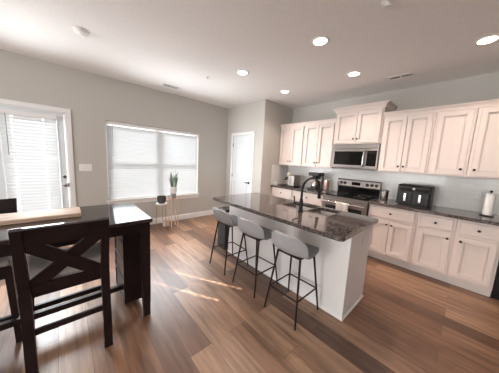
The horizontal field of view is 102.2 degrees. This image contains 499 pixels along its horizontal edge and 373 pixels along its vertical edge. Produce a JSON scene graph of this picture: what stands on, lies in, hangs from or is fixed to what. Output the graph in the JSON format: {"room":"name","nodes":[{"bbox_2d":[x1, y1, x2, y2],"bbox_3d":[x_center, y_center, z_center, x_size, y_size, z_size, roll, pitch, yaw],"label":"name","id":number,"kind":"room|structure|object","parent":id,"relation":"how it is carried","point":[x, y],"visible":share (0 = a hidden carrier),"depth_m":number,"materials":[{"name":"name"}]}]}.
{"room":"kitchen","nodes":[
{"label":"kitchen","id":0,"kind":"room"},
{"bbox_2d":[0,49,227,218],"bbox_3d":[-2.929,-0.510,3.372,8.320,2.750,0.160,-4,10,-42],"label":"wall","id":1,"kind":"structure","parent":0,"point":[92,99],"depth_m":3.56,"materials":[{"name":"beige paint"}]},
{"bbox_2d":[0,108,61,211],"bbox_3d":[-3.215,-0.186,3.003,0.570,1.775,0.068,-4,10,-42],"label":"door blind","id":2,"kind":"object","parent":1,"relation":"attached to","point":[28,134],"visible":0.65,"depth_m":2.97,"materials":[{"name":"white plastic"}]},
{"bbox_2d":[0,98,75,207],"bbox_3d":[-3.325,-0.161,3.011,1.067,2.111,0.204,-4,10,-42],"label":"door","id":3,"kind":"structure","parent":1,"relation":"in","point":[63,116],"depth_m":3.19,"materials":[{"name":"white"}]},
{"bbox_2d":[79,164,91,170],"bbox_3d":[-2.785,-0.322,3.421,0.170,0.120,0.012,-4,10,-42],"label":"light switch","id":4,"kind":"object","parent":1,"relation":"attached to","point":[82,167],"visible":1,"depth_m":3.42,"materials":[{"name":"white plastic"}]},
{"bbox_2d":[106,124,199,203],"bbox_3d":[-1.932,-0.458,4.266,1.875,1.529,0.175,-4,10,-42],"label":"window","id":5,"kind":"structure","parent":1,"relation":"in","point":[193,195],"depth_m":4.07,"materials":[{"name":"white"}]},
{"bbox_2d":[105,121,197,199],"bbox_3d":[-1.918,-0.502,4.248,1.789,1.428,0.068,-4,10,-42],"label":"window blind","id":6,"kind":"object","parent":5,"relation":"attached to","point":[141,163],"visible":0.96,"depth_m":4.11,"materials":[{"name":"white"}]},
{"bbox_2d":[150,210,213,224],"bbox_3d":[-1.815,0.727,4.504,3.085,0.122,0.014,-4,10,-42],"label":"baseboard","id":7,"kind":"structure","parent":1,"relation":"attached to","point":[208,212],"depth_m":4.78,"materials":[{"name":"white wood"}]},
{"bbox_2d":[225,99,268,205],"bbox_3d":[-0.135,-0.569,4.933,0.100,2.750,1.313,-4,10,-42],"label":"wall","id":8,"kind":"structure","parent":0,"point":[253,116],"depth_m":4.57,"materials":[{"name":"beige paint"}]},
{"bbox_2d":[229,131,254,205],"bbox_3d":[-0.217,-0.254,4.965,0.086,2.109,0.846,-4,10,-42],"label":"door","id":9,"kind":"structure","parent":8,"relation":"in","point":[242,149],"depth_m":4.92,"materials":[{"name":"white wood"}]},
{"bbox_2d":[0,214,498,372],"bbox_3d":[-0.449,1.405,0.720,8.420,0.100,7.860,-4,10,-42],"label":"floor","id":10,"kind":"structure","parent":0,"point":[200,320],"depth_m":1.80,"materials":[{"name":"brown wood"}]},
{"bbox_2d":[0,198,21,342],"bbox_3d":[-2.103,0.653,1.520,0.518,1.016,0.609,-4,10,-42],"label":"dining chair","id":11,"kind":"object","parent":10,"relation":"on","point":[9,205],"visible":0.44,"depth_m":1.50,"materials":[{"name":"brown wood"}]},
{"bbox_2d":[8,217,112,372],"bbox_3d":[-1.356,0.693,1.514,0.518,1.016,0.609,-4,10,-42],"label":"dining chair","id":12,"kind":"object","parent":10,"relation":"on","point":[47,269],"visible":1,"depth_m":1.29,"materials":[{"name":"brown wood"}]},
{"bbox_2d":[0,202,152,330],"bbox_3d":[-1.753,0.722,1.504,1.718,0.914,0.765,-4,10,-42],"label":"dining table","id":13,"kind":"object","parent":10,"relation":"on","point":[129,226],"visible":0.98,"depth_m":1.80,"materials":[{"name":"brown wood"}]},
{"bbox_2d":[0,207,81,225],"bbox_3d":[-1.850,0.244,1.458,0.962,0.034,0.247,-4,10,-42],"label":"wooden board","id":14,"kind":"object","parent":13,"relation":"on","point":[52,214],"visible":1,"depth_m":1.57,"materials":[{"name":"brown wood"}]},
{"bbox_2d":[156,202,167,226],"bbox_3d":[-1.812,0.585,4.148,0.228,0.495,0.224,-4,10,-42],"label":"plant stand","id":15,"kind":"object","parent":10,"relation":"on","point":[157,203],"visible":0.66,"depth_m":4.09,"materials":[{"name":"white wood"}]},
{"bbox_2d":[157,195,165,203],"bbox_3d":[-1.794,0.268,4.108,0.172,0.145,0.172,-4,10,-42],"label":"plant pot","id":16,"kind":"object","parent":15,"relation":"on","point":[161,199],"visible":1,"depth_m":4.05,"materials":[{"name":"ceramic"}]},
{"bbox_2d":[162,219,167,226],"bbox_3d":[-1.761,0.767,4.228,0.123,0.120,0.124,-4,10,-42],"label":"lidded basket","id":17,"kind":"object","parent":10,"relation":"on","point":[165,222],"visible":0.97,"depth_m":4.18,"materials":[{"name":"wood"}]},
{"bbox_2d":[168,195,177,227],"bbox_3d":[-1.581,0.509,4.183,0.150,0.660,0.150,-4,10,-42],"label":"plant stand","id":18,"kind":"object","parent":10,"relation":"on","point":[169,198],"visible":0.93,"depth_m":4.17,"materials":[{"name":"brown wood"}]},
{"bbox_2d":[169,171,177,197],"bbox_3d":[-1.545,-0.071,4.108,0.167,0.620,0.211,-2,9,-32],"label":"snake plant","id":19,"kind":"object","parent":18,"relation":"on","point":[173,179],"visible":0.99,"depth_m":4.07,"materials":[{"name":"green plant"}]},
{"bbox_2d":[218,206,229,249],"bbox_3d":[-0.353,0.678,3.384,0.300,0.660,0.220,-4,10,-42],"label":"trash bin","id":20,"kind":"object","parent":10,"relation":"on","point":[222,229],"visible":0.14,"depth_m":3.28,"materials":[{"name":"black"}]},
{"bbox_2d":[209,207,248,275],"bbox_3d":[-0.283,0.677,2.739,0.454,0.838,0.414,-3,10,-41],"label":"bar stool","id":21,"kind":"object","parent":10,"relation":"on","point":[222,216],"visible":0.8,"depth_m":2.57,"materials":[{"name":"black metal"}]},
{"bbox_2d":[232,217,277,297],"bbox_3d":[0.073,0.746,2.350,0.454,0.838,0.414,-4,10,-43],"label":"bar stool","id":22,"kind":"object","parent":10,"relation":"on","point":[250,228],"visible":0.93,"depth_m":2.18,"materials":[{"name":"black metal"}]},
{"bbox_2d":[271,187,293,199],"bbox_3d":[0.907,0.457,4.753,0.635,0.872,0.614,-4,10,-42],"label":"base cabinet","id":23,"kind":"object","parent":10,"relation":"on","point":[278,192],"visible":0.12,"depth_m":4.49,"materials":[{"name":"beige wood"}]},
{"bbox_2d":[264,230,318,330],"bbox_3d":[0.425,0.815,1.965,0.454,0.838,0.414,-4,10,-42],"label":"bar stool","id":24,"kind":"object","parent":10,"relation":"on","point":[292,246],"visible":1,"depth_m":1.81,"materials":[{"name":"grey fabric"}]},
{"bbox_2d":[227,205,371,320],"bbox_3d":[0.495,0.705,2.695,0.585,0.872,1.825,-4,10,-42],"label":"kitchen island","id":25,"kind":"object","parent":10,"relation":"on","point":[340,266],"visible":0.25,"depth_m":2.11,"materials":[{"name":"white"}]},
{"bbox_2d":[213,193,377,241],"bbox_3d":[0.420,0.264,2.497,0.915,0.040,1.845,-4,10,-42],"label":"island countertop","id":26,"kind":"structure","parent":25,"relation":"on","point":[341,226],"depth_m":2.12,"materials":[{"name":"stone"}]},
{"bbox_2d":[294,177,320,212],"bbox_3d":[0.695,0.080,2.360,0.460,0.388,0.103,-4,10,-42],"label":"kitchen faucet","id":27,"kind":"object","parent":26,"relation":"on","point":[300,204],"visible":1,"depth_m":2.23,"materials":[{"name":"black metal"}]},
{"bbox_2d":[290,205,334,213],"bbox_3d":[0.741,0.400,2.498,0.342,0.195,0.642,-4,10,-42],"label":"sink","id":28,"kind":"object","parent":26,"relation":"in","point":[294,206],"visible":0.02,"depth_m":2.55,"materials":[{"name":"silver metal"}]},
{"bbox_2d":[293,191,322,205],"bbox_3d":[1.346,0.542,4.279,0.635,0.872,0.686,-4,10,-42],"label":"base cabinet","id":29,"kind":"object","parent":10,"relation":"on","point":[309,198],"visible":0.22,"depth_m":4.01,"materials":[{"name":"beige wood"}]},
{"bbox_2d":[271,185,333,195],"bbox_3d":[1.165,0.049,4.441,0.636,0.041,1.296,-4,10,-42],"label":"countertop","id":30,"kind":"structure","parent":29,"relation":"on","point":[305,190],"depth_m":4.24,"materials":[{"name":"stone"}]},
{"bbox_2d":[281,172,299,186],"bbox_3d":[0.944,-0.167,4.611,0.291,0.320,0.360,-4,10,-42],"label":"toaster","id":31,"kind":"object","parent":30,"relation":"on","point":[290,180],"visible":1,"depth_m":4.52,"materials":[{"name":"silver plastic"}]},
{"bbox_2d":[307,172,323,190],"bbox_3d":[1.392,-0.111,4.206,0.260,0.360,0.228,-4,10,-42],"label":"drip coffee maker","id":32,"kind":"object","parent":30,"relation":"on","point":[320,176],"visible":0.8,"depth_m":4.15,"materials":[{"name":"black plastic"}]},
{"bbox_2d":[321,179,329,191],"bbox_3d":[1.549,-0.025,4.055,0.170,0.245,0.170,-4,10,-42],"label":"canister","id":33,"kind":"object","parent":30,"relation":"on","point":[326,182],"visible":0.99,"depth_m":4.01,"materials":[{"name":"metal"}]},
{"bbox_2d":[322,178,381,215],"bbox_3d":[1.818,0.482,3.701,0.706,1.190,0.762,-4,10,-42],"label":"range","id":34,"kind":"object","parent":10,"relation":"on","point":[357,194],"visible":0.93,"depth_m":3.64,"materials":[{"name":"silver metal"}]},
{"bbox_2d":[336,202,347,211],"bbox_3d":[1.575,0.494,3.461,0.057,0.443,0.191,-4,10,-42],"label":"dish towel","id":35,"kind":"object","parent":34,"relation":"hanging from","point":[341,206],"visible":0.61,"depth_m":3.41,"materials":[{"name":"white fabric"}]},
{"bbox_2d":[323,191,379,200],"bbox_3d":[1.844,0.165,3.668,0.605,0.018,0.762,-4,10,-42],"label":"cooktop","id":36,"kind":"object","parent":34,"relation":"in","point":[346,195],"depth_m":3.62,"materials":[{"name":"ceramic"}]},
{"bbox_2d":[368,204,417,268],"bbox_3d":[2.304,0.728,3.242,0.635,0.872,0.611,-4,10,-42],"label":"base cabinet","id":37,"kind":"object","parent":10,"relation":"on","point":[392,237],"visible":0.89,"depth_m":3.01,"materials":[{"name":"beige wood"}]},
{"bbox_2d":[369,198,498,225],"bbox_3d":[2.788,0.363,2.686,0.636,0.041,1.978,-4,10,-42],"label":"countertop","id":38,"kind":"structure","parent":37,"relation":"on","point":[466,215],"depth_m":2.69,"materials":[{"name":"stone"}]},
{"bbox_2d":[380,189,388,200],"bbox_3d":[2.204,0.142,3.290,0.112,0.180,0.112,-4,10,-42],"label":"canister","id":39,"kind":"object","parent":38,"relation":"on","point":[384,193],"visible":0.99,"depth_m":3.25,"materials":[{"name":"silver metal"}]},
{"bbox_2d":[396,183,434,207],"bbox_3d":[2.483,0.129,3.023,0.405,0.305,0.390,-4,10,-42],"label":"air fryer","id":40,"kind":"object","parent":38,"relation":"on","point":[416,195],"visible":1,"depth_m":2.91,"materials":[{"name":"black plastic"}]},
{"bbox_3d":[2.996,0.210,2.516,0.124,0.328,0.124,-4,10,-42],"label":"paper towel holder","id":41,"kind":"object","parent":38,"relation":"on","visible":0},
{"bbox_2d":[482,193,496,215],"bbox_3d":[2.995,0.222,2.518,0.088,0.272,0.088,-4,10,-42],"label":"paper towel roll","id":42,"kind":"object","parent":41,"relation":"on","point":[489,201],"visible":0.98,"depth_m":2.49,"materials":[{"name":"white paper"}]},
{"bbox_2d":[410,212,457,281],"bbox_3d":[2.639,0.792,2.879,0.635,0.872,0.380,-4,10,-42],"label":"base cabinet","id":43,"kind":"object","parent":10,"relation":"on","point":[434,234],"visible":0.97,"depth_m":2.69,"materials":[{"name":"beige wood"}]},
{"bbox_2d":[446,219,498,296],"bbox_3d":[2.895,0.842,2.603,0.635,0.872,0.376,-4,10,-42],"label":"base cabinet","id":44,"kind":"object","parent":10,"relation":"on","point":[474,259],"visible":0.98,"depth_m":2.41,"materials":[{"name":"beige wood"}]},
{"bbox_2d":[491,262,498,299],"bbox_3d":[3.217,0.908,2.236,0.640,0.868,0.600,-4,10,-42],"label":"dishwasher","id":45,"kind":"object","parent":10,"relation":"on","point":[495,290],"visible":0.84,"depth_m":2.31,"materials":[{"name":"black plastic"}]},
{"bbox_2d":[0,0,498,108],"bbox_3d":[-0.302,-1.418,0.351,8.420,0.100,7.860,-4,10,-42],"label":"ceiling","id":46,"kind":"structure","parent":0,"point":[152,44],"depth_m":2.24,"materials":[{"name":"paint"}]},
{"bbox_2d":[72,26,88,36],"bbox_3d":[-1.819,-1.661,2.174,0.140,0.047,0.140,-4,10,-42],"label":"smoke detector","id":47,"kind":"object","parent":46,"relation":"attached to","point":[79,31],"visible":1,"depth_m":2.14,"materials":[{"name":"white plastic"}]},
{"bbox_2d":[162,83,179,89],"bbox_3d":[-1.469,-1.870,3.765,0.300,0.008,0.140,-4,10,-42],"label":"ceiling vent","id":48,"kind":"object","parent":46,"relation":"in","point":[164,84],"visible":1,"depth_m":3.76,"materials":[{"name":"white plastic"}]},
{"bbox_2d":[236,70,248,74],"bbox_3d":[-0.104,-1.701,3.010,0.190,0.006,0.190,-4,10,-42],"label":"recessed light","id":49,"kind":"object","parent":46,"relation":"in","point":[240,72],"visible":1,"depth_m":3.00,"materials":[{"name":"white plastic"}]},
{"bbox_2d":[311,36,329,45],"bbox_3d":[0.753,-1.543,2.141,0.190,0.006,0.190,-4,10,-42],"label":"recessed light","id":50,"kind":"object","parent":46,"relation":"in","point":[319,40],"visible":1,"depth_m":2.13,"materials":[{"name":"white plastic"}]},
{"bbox_2d":[347,71,360,76],"bbox_3d":[1.486,-1.599,2.864,0.190,0.006,0.190,-4,10,-42],"label":"recessed light","id":51,"kind":"object","parent":46,"relation":"in","point":[353,73],"visible":1,"depth_m":2.85,"materials":[{"name":"white plastic"}]},
{"bbox_2d":[381,0,394,8],"bbox_3d":[1.086,-1.435,1.581,0.090,0.041,0.090,-4,10,-42],"label":"sprinkler","id":52,"kind":"object","parent":46,"relation":"attached to","point":[386,3],"visible":1,"depth_m":1.58,"materials":[{"name":"white plastic"}]},
{"bbox_2d":[388,72,414,80],"bbox_3d":[2.154,-1.564,2.863,0.140,0.008,0.300,-4,10,-42],"label":"ceiling vent","id":53,"kind":"object","parent":46,"relation":"in","point":[410,74],"visible":1,"depth_m":2.86,"materials":[{"name":"white plastic"}]},
{"bbox_2d":[473,34,498,45],"bbox_3d":[2.343,-1.440,1.981,0.190,0.006,0.190,-4,10,-42],"label":"recessed light","id":54,"kind":"object","parent":46,"relation":"in","point":[488,39],"visible":1,"depth_m":1.98,"materials":[{"name":"white plastic"}]},
{"bbox_2d":[263,100,292,194],"bbox_3d":[0.633,-0.514,4.820,0.874,2.750,0.100,-4,10,-42],"label":"wall","id":55,"kind":"structure","parent":0,"point":[278,114],"depth_m":4.59,"materials":[{"name":"beige paint"}]},
{"bbox_2d":[279,122,305,165],"bbox_3d":[1.062,-0.942,4.622,0.446,0.923,0.652,-4,10,-42],"label":"upper cabinet","id":56,"kind":"object","parent":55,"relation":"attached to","point":[292,139],"visible":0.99,"depth_m":4.47,"materials":[{"name":"beige wood"}]},
{"bbox_2d":[292,72,498,212],"bbox_3d":[2.740,-0.202,3.271,0.120,2.750,7.700,-4,10,-42],"label":"wall","id":57,"kind":"structure","parent":0,"point":[482,87],"depth_m":3.12,"materials":[{"name":"beige paint"}]},
{"bbox_2d":[302,118,336,167],"bbox_3d":[1.502,-0.857,4.146,0.446,0.923,0.656,-4,10,-42],"label":"upper cabinet","id":58,"kind":"object","parent":57,"relation":"attached to","point":[319,134],"visible":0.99,"depth_m":3.99,"materials":[{"name":"beige wood"}]},
{"bbox_2d":[333,100,396,144],"bbox_3d":[1.987,-1.066,3.580,0.471,0.643,0.886,-4,10,-42],"label":"upper cabinet","id":59,"kind":"object","parent":57,"relation":"attached to","point":[362,123],"visible":0.99,"depth_m":3.40,"materials":[{"name":"beige wood"}]},
{"bbox_2d":[331,144,380,169],"bbox_3d":[1.954,-0.532,3.645,0.485,0.424,0.760,-4,10,-42],"label":"microwave","id":60,"kind":"object","parent":59,"relation":"attached to","point":[351,156],"visible":0.97,"depth_m":3.48,"materials":[{"name":"metal"}]},
{"bbox_2d":[271,165,498,214],"bbox_3d":[2.184,-0.011,3.330,0.640,0.471,4.287,-4,10,-42],"label":"backsplash","id":61,"kind":"structure","parent":57,"relation":"attached to","point":[455,192],"depth_m":3.18,"materials":[{"name":"white tile"}]},
{"bbox_2d":[377,106,437,174],"bbox_3d":[2.446,-0.674,3.125,0.446,0.923,0.617,-4,10,-42],"label":"upper cabinet","id":62,"kind":"object","parent":57,"relation":"attached to","point":[407,135],"visible":0.99,"depth_m":2.97,"materials":[{"name":"beige wood"}]},
{"bbox_2d":[427,101,479,176],"bbox_3d":[2.782,-0.609,2.762,0.446,0.923,0.380,-4,10,-42],"label":"upper cabinet","id":63,"kind":"object","parent":57,"relation":"attached to","point":[455,124],"visible":1,"depth_m":2.63,"materials":[{"name":"beige wood"}]},
{"bbox_2d":[473,189,481,197],"bbox_3d":[3.127,0.102,2.762,0.009,0.116,0.072,-4,10,-42],"label":"power outlet","id":64,"kind":"object","parent":57,"relation":"attached to","point":[477,193],"visible":1,"depth_m":2.76,"materials":[{"name":"white plastic"}]},
{"bbox_2d":[466,99,498,178],"bbox_3d":[3.046,-0.558,2.476,0.446,0.923,0.405,-4,10,-42],"label":"upper cabinet","id":65,"kind":"object","parent":57,"relation":"attached to","point":[484,155],"visible":1,"depth_m":2.42,"materials":[{"name":"beige wood"}]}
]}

